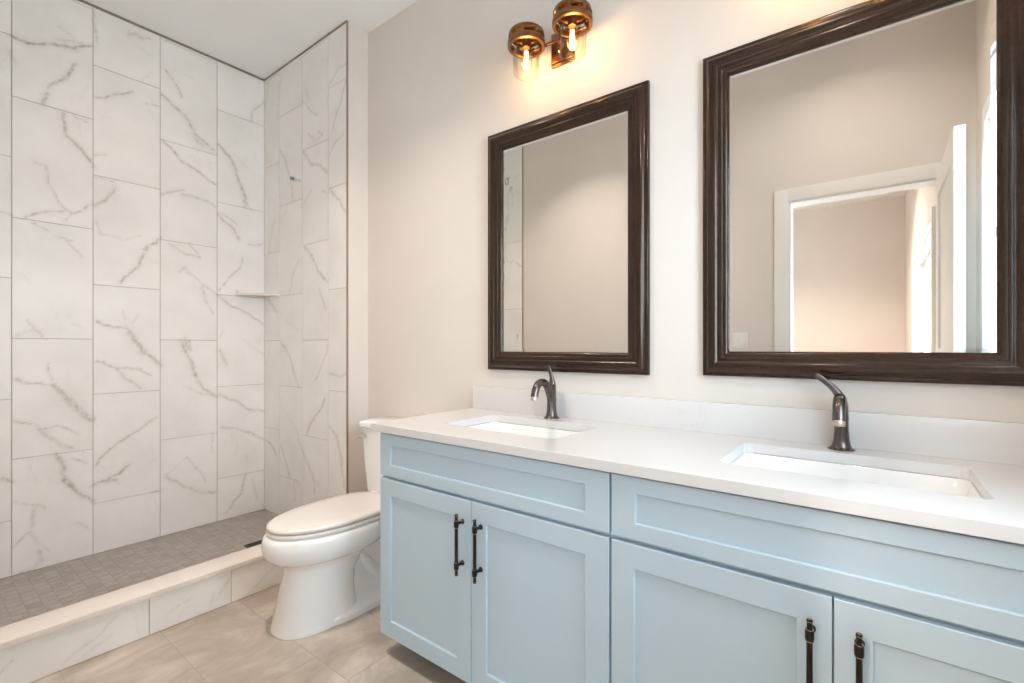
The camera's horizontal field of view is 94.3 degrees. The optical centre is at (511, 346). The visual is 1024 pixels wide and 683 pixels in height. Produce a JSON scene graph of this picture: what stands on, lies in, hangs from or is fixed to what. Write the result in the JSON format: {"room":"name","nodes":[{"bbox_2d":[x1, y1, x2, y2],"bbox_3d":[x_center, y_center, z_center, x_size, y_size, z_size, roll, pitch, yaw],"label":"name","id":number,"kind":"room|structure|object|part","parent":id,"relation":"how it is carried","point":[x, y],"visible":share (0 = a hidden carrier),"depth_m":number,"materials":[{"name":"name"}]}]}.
{"room":"bathroom","nodes":[
{"label":"bathroom","id":0,"kind":"room"},
{"bbox_2d":[0,0,263,578],"bbox_3d":[-2.317,-0.320,2.693,0.156,3.100,1.724,0,0,37],"label":"wall","id":1,"kind":"structure","parent":0,"point":[111,339],"depth_m":2.70,"materials":[{"name":"tile"}]},
{"bbox_2d":[78,0,263,80],"bbox_3d":[-2.207,-1.865,2.703,0.008,0.011,1.574,0,0,37],"label":"trim","id":2,"kind":"structure","parent":1,"relation":"attached to","point":[82,1],"depth_m":2.86,"materials":[{"name":"grey metal"}]},
{"bbox_2d":[235,293,278,296],"bbox_3d":[-1.711,-0.355,3.188,0.204,0.016,0.190,0,0,37],"label":"corner shelf","id":3,"kind":"object","parent":1,"relation":"attached to","point":[241,294],"visible":1,"depth_m":3.19,"materials":[{"name":"stone"}]},
{"bbox_2d":[0,509,277,626],"bbox_3d":[-1.849,1.159,2.428,0.910,0.049,1.574,0,0,37],"label":"floor","id":4,"kind":"structure","parent":0,"point":[253,527],"depth_m":2.46,"materials":[{"name":"grey tile"}]},
{"bbox_2d":[244,540,261,547],"bbox_3d":[-1.457,1.132,2.717,0.104,0.005,0.104,0,0,37],"label":"shower drain","id":5,"kind":"object","parent":4,"relation":"on","point":[252,544],"visible":0.48,"depth_m":2.72,"materials":[{"name":"brown metal"}]},
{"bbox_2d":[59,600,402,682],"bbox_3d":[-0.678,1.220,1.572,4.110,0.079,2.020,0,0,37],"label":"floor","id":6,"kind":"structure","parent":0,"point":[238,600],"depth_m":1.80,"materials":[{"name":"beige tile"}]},
{"bbox_2d":[0,544,282,682],"bbox_3d":[-1.391,1.092,2.163,0.140,0.176,1.708,0,0,37],"label":"shower curb","id":7,"kind":"object","parent":6,"relation":"on","point":[37,647],"visible":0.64,"depth_m":1.89,"materials":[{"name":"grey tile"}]},
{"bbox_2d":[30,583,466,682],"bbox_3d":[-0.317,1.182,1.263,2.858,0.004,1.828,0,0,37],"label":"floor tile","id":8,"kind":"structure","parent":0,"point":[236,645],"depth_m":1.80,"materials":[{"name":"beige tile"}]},
{"bbox_2d":[261,416,402,639],"bbox_3d":[-0.749,0.783,2.228,0.454,0.794,0.807,0,0,37],"label":"toilet","id":9,"kind":"object","parent":8,"relation":"on","point":[327,550],"visible":0.76,"depth_m":2.01,"materials":[{"name":"white ceramic"}]},
{"bbox_3d":[-0.821,0.979,2.134,0.374,0.402,0.570,0,0,38],"label":"bowl","id":10,"kind":"part","parent":9,"relation":"part of","materials":[{"name":"white ceramic"}]},
{"bbox_3d":[-0.808,0.767,2.150,0.354,0.017,0.575,0,0,38],"label":"seat","id":11,"kind":"part","parent":9,"relation":"part of","materials":[{"name":"plastic"}]},
{"bbox_3d":[-0.808,0.742,2.151,0.353,0.024,0.575,0,0,38],"label":"lid","id":12,"kind":"part","parent":9,"relation":"part of","materials":[{"name":"plastic"}]},
{"bbox_3d":[-0.785,0.465,2.474,0.056,0.030,0.034,0,0,38],"label":"flush lever","id":13,"kind":"part","parent":9,"relation":"part of","materials":[{"name":"silver metal"}]},
{"bbox_3d":[-0.571,0.601,2.460,0.432,0.356,0.208,0,0,38],"label":"tank","id":14,"kind":"part","parent":9,"relation":"part of","materials":[{"name":"white ceramic"}]},
{"bbox_3d":[-0.572,0.404,2.458,0.454,0.036,0.226,0,0,38],"label":"tank lid","id":15,"kind":"part","parent":9,"relation":"part of","materials":[{"name":"white ceramic"}]},
{"bbox_2d":[380,433,612,682],"bbox_3d":[0.038,0.755,1.753,0.966,0.850,0.616,0,0,37],"label":"vanity cabinet","id":16,"kind":"object","parent":8,"relation":"on","point":[495,567],"visible":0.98,"depth_m":1.49,"materials":[{"name":"blue paint"}]},
{"bbox_3d":[-0.315,0.801,1.698,0.346,0.472,0.006,0,0,38],"label":"panel","id":17,"kind":"part","parent":16,"relation":"part of","materials":[{"name":"blue paint"}]},
{"bbox_3d":[-0.316,0.801,1.696,0.472,0.598,0.019,0,0,38],"label":"door","id":18,"kind":"part","parent":16,"relation":"part of","materials":[{"name":"blue paint"}]},
{"bbox_3d":[-0.181,0.643,1.543,0.016,0.200,0.016,0,0,38],"label":"handle","id":19,"kind":"part","parent":16,"relation":"part of","materials":[{"name":"black metal"}]},
{"bbox_3d":[-0.118,0.643,1.494,0.016,0.200,0.016,0,0,38],"label":"handle","id":20,"kind":"part","parent":16,"relation":"part of","materials":[{"name":"black metal"}]},
{"bbox_3d":[-0.124,0.410,1.552,0.828,0.074,0.006,0,0,38],"label":"panel","id":21,"kind":"part","parent":16,"relation":"part of","materials":[{"name":"blue paint"}]},
{"bbox_3d":[-0.121,0.410,1.547,0.962,0.159,0.019,0,0,38],"label":"drawer","id":22,"kind":"part","parent":16,"relation":"part of","materials":[{"name":"blue paint"}]},
{"bbox_3d":[0.064,0.801,1.407,0.352,0.472,0.006,0,0,38],"label":"panel","id":23,"kind":"part","parent":16,"relation":"part of","materials":[{"name":"blue paint"}]},
{"bbox_3d":[0.067,0.801,1.403,0.486,0.598,0.019,0,0,38],"label":"door","id":24,"kind":"part","parent":16,"relation":"part of","materials":[{"name":"blue paint"}]},
{"bbox_2d":[371,386,1023,544],"bbox_3d":[0.412,0.257,1.480,1.964,0.134,0.596,0,0,37],"label":"countertop","id":25,"kind":"structure","parent":16,"relation":"on","point":[682,442],"depth_m":1.31,"materials":[{"name":"white stone"}]},
{"bbox_2d":[466,422,578,438],"bbox_3d":[0.028,0.400,1.795,0.554,0.150,0.354,0,0,37],"label":"undermount sink","id":26,"kind":"object","parent":25,"relation":"in","point":[542,432],"visible":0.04,"depth_m":1.96,"materials":[{"name":"ceramic"}]},
{"bbox_2d":[530,366,558,418],"bbox_3d":[0.132,0.187,1.926,0.068,0.215,0.176,0,0,37],"label":"faucet","id":27,"kind":"object","parent":25,"relation":"on","point":[549,387],"visible":1,"depth_m":1.95,"materials":[{"name":"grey metal"}]},
{"bbox_3d":[0.126,0.171,1.918,0.036,0.088,0.151,0,0,38],"label":"spout","id":28,"kind":"part","parent":27,"relation":"part of","materials":[{"name":"brown metal"}]},
{"bbox_3d":[0.166,0.120,1.976,0.034,0.082,0.025,0,0,38],"label":"lever","id":29,"kind":"part","parent":27,"relation":"part of","materials":[{"name":"brown metal"}]},
{"bbox_2d":[815,373,855,451],"bbox_3d":[0.921,0.186,1.323,0.096,0.218,0.167,0,0,16],"label":"faucet","id":30,"kind":"object","parent":25,"relation":"on","point":[840,409],"visible":1,"depth_m":1.35,"materials":[{"name":"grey metal"}]},
{"bbox_3d":[0.931,0.120,1.388,0.079,0.087,0.025,0,0,38],"label":"lever","id":31,"kind":"part","parent":30,"relation":"part of","materials":[{"name":"brown metal"}]},
{"bbox_3d":[0.909,0.171,1.317,0.036,0.088,0.151,0,0,38],"label":"spout","id":32,"kind":"part","parent":30,"relation":"part of","materials":[{"name":"brown metal"}]},
{"bbox_2d":[730,452,983,498],"bbox_3d":[0.824,0.400,1.189,0.548,0.150,0.358,0,0,37],"label":"undermount sink","id":33,"kind":"object","parent":25,"relation":"in","point":[894,478],"visible":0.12,"depth_m":1.28,"materials":[{"name":"ceramic"}]},
{"bbox_2d":[611,473,1023,682],"bbox_3d":[0.802,0.755,1.167,0.958,0.850,0.616,0,0,37],"label":"vanity cabinet","id":34,"kind":"object","parent":8,"relation":"on","point":[708,586],"visible":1,"depth_m":0.99,"materials":[{"name":"blue paint"}]},
{"bbox_3d":[0.457,0.801,1.106,0.354,0.472,0.006,0,0,38],"label":"panel","id":35,"kind":"part","parent":34,"relation":"part of","materials":[{"name":"blue paint"}]},
{"bbox_3d":[0.456,0.801,1.104,0.480,0.598,0.019,0,0,38],"label":"door","id":36,"kind":"part","parent":34,"relation":"part of","materials":[{"name":"blue paint"}]},
{"bbox_3d":[0.594,0.643,0.948,0.016,0.200,0.016,0,0,38],"label":"handle","id":37,"kind":"part","parent":34,"relation":"part of","materials":[{"name":"black metal"}]},
{"bbox_3d":[0.641,0.410,0.964,0.814,0.074,0.006,0,0,38],"label":"panel","id":38,"kind":"part","parent":34,"relation":"part of","materials":[{"name":"blue paint"}]},
{"bbox_3d":[0.657,0.643,0.900,0.016,0.200,0.016,0,0,38],"label":"handle","id":39,"kind":"part","parent":34,"relation":"part of","materials":[{"name":"black metal"}]},
{"bbox_3d":[0.834,0.801,0.814,0.468,0.598,0.019,0,0,38],"label":"door","id":40,"kind":"part","parent":34,"relation":"part of","materials":[{"name":"blue paint"}]},
{"bbox_3d":[0.832,0.801,0.818,0.334,0.472,0.006,0,0,38],"label":"panel","id":41,"kind":"part","parent":34,"relation":"part of","materials":[{"name":"blue paint"}]},
{"bbox_2d":[84,0,417,78],"bbox_3d":[-0.657,-1.920,1.599,4.110,0.100,1.950,0,0,37],"label":"ceiling","id":42,"kind":"structure","parent":0,"point":[258,38],"depth_m":2.72,"materials":[{"name":"paint"}]},
{"bbox_2d":[264,21,367,514],"bbox_3d":[-1.319,-0.320,3.172,1.145,3.100,0.262,0,0,37],"label":"wall","id":43,"kind":"structure","parent":0,"point":[305,100],"depth_m":2.92,"materials":[{"name":"tile"}]},
{"bbox_2d":[290,176,300,181],"bbox_3d":[-1.369,-1.060,3.004,0.022,0.022,0.063,0,0,37],"label":"pipe stub","id":44,"kind":"object","parent":43,"relation":"attached to","point":[291,177],"visible":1,"depth_m":2.99,"materials":[{"name":"silver metal"}]},
{"bbox_2d":[264,20,346,80],"bbox_3d":[-1.339,-1.865,3.023,0.995,0.011,0.008,0,0,37],"label":"trim","id":45,"kind":"structure","parent":43,"relation":"attached to","point":[343,23],"depth_m":2.97,"materials":[{"name":"grey metal"}]},
{"bbox_2d":[346,21,347,493],"bbox_3d":[-0.944,-0.367,2.723,0.004,3.005,0.010,0,0,37],"label":"trim","id":46,"kind":"structure","parent":43,"relation":"attached to","point":[347,21],"depth_m":2.72,"materials":[{"name":"grey metal"}]},
{"bbox_2d":[368,0,1023,422],"bbox_3d":[0.346,-0.345,1.983,2.985,3.150,0.120,0,0,37],"label":"wall","id":47,"kind":"structure","parent":0,"point":[444,78],"depth_m":2.19,"materials":[{"name":"paint"}]},
{"bbox_2d":[508,0,592,69],"bbox_3d":[0.159,-1.233,1.927,0.376,0.202,0.196,0,0,37],"label":"vanity light","id":48,"kind":"object","parent":47,"relation":"attached to","point":[570,14],"visible":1,"depth_m":1.91,"materials":[{"name":"brown metal"}]},
{"bbox_2d":[522,38,530,50],"bbox_3d":[0.060,-1.276,1.978,0.038,0.064,0.038,0,0,38],"label":"socket","id":49,"kind":"object","parent":48,"relation":"attached to","point":[526,42],"depth_m":1.97,"materials":[{"name":"brown metal"}]},
{"bbox_3d":[0.194,-1.262,1.973,0.032,0.032,0.042,0,0,38],"label":"stem","id":50,"kind":"part","parent":48,"relation":"part of","materials":[{"name":"brown metal"}]},
{"bbox_2d":[567,14,576,28],"bbox_3d":[0.234,-1.276,1.845,0.038,0.064,0.038,0,0,38],"label":"socket","id":51,"kind":"object","parent":48,"relation":"attached to","point":[571,19],"depth_m":1.83,"materials":[{"name":"brown metal"}]},
{"bbox_2d":[488,80,649,374],"bbox_3d":[0.196,-0.444,2.000,0.781,1.097,0.034,0,0,37],"label":"framed mirror","id":52,"kind":"object","parent":47,"relation":"attached to","point":[569,188],"visible":1,"depth_m":1.96,"materials":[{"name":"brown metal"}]},
{"bbox_2d":[503,110,627,352],"bbox_3d":[0.203,-0.444,2.009,0.623,0.939,0.005,0,0,38],"label":"mirror glass","id":53,"kind":"object","parent":52,"relation":"attached to","point":[565,185],"depth_m":1.98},
{"bbox_2d":[473,386,1023,465],"bbox_3d":[0.591,0.242,1.705,1.954,0.105,0.020,0,0,38],"label":"backsplash","id":54,"kind":"structure","parent":47,"relation":"attached to","point":[1000,442],"depth_m":1.49,"materials":[{"name":"white stone"}]},
{"bbox_2d":[703,0,1023,386],"bbox_3d":[0.979,-0.450,1.399,0.804,1.095,0.034,0,0,37],"label":"framed mirror","id":55,"kind":"object","parent":47,"relation":"attached to","point":[863,163],"visible":1,"depth_m":1.37,"materials":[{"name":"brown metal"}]}
]}

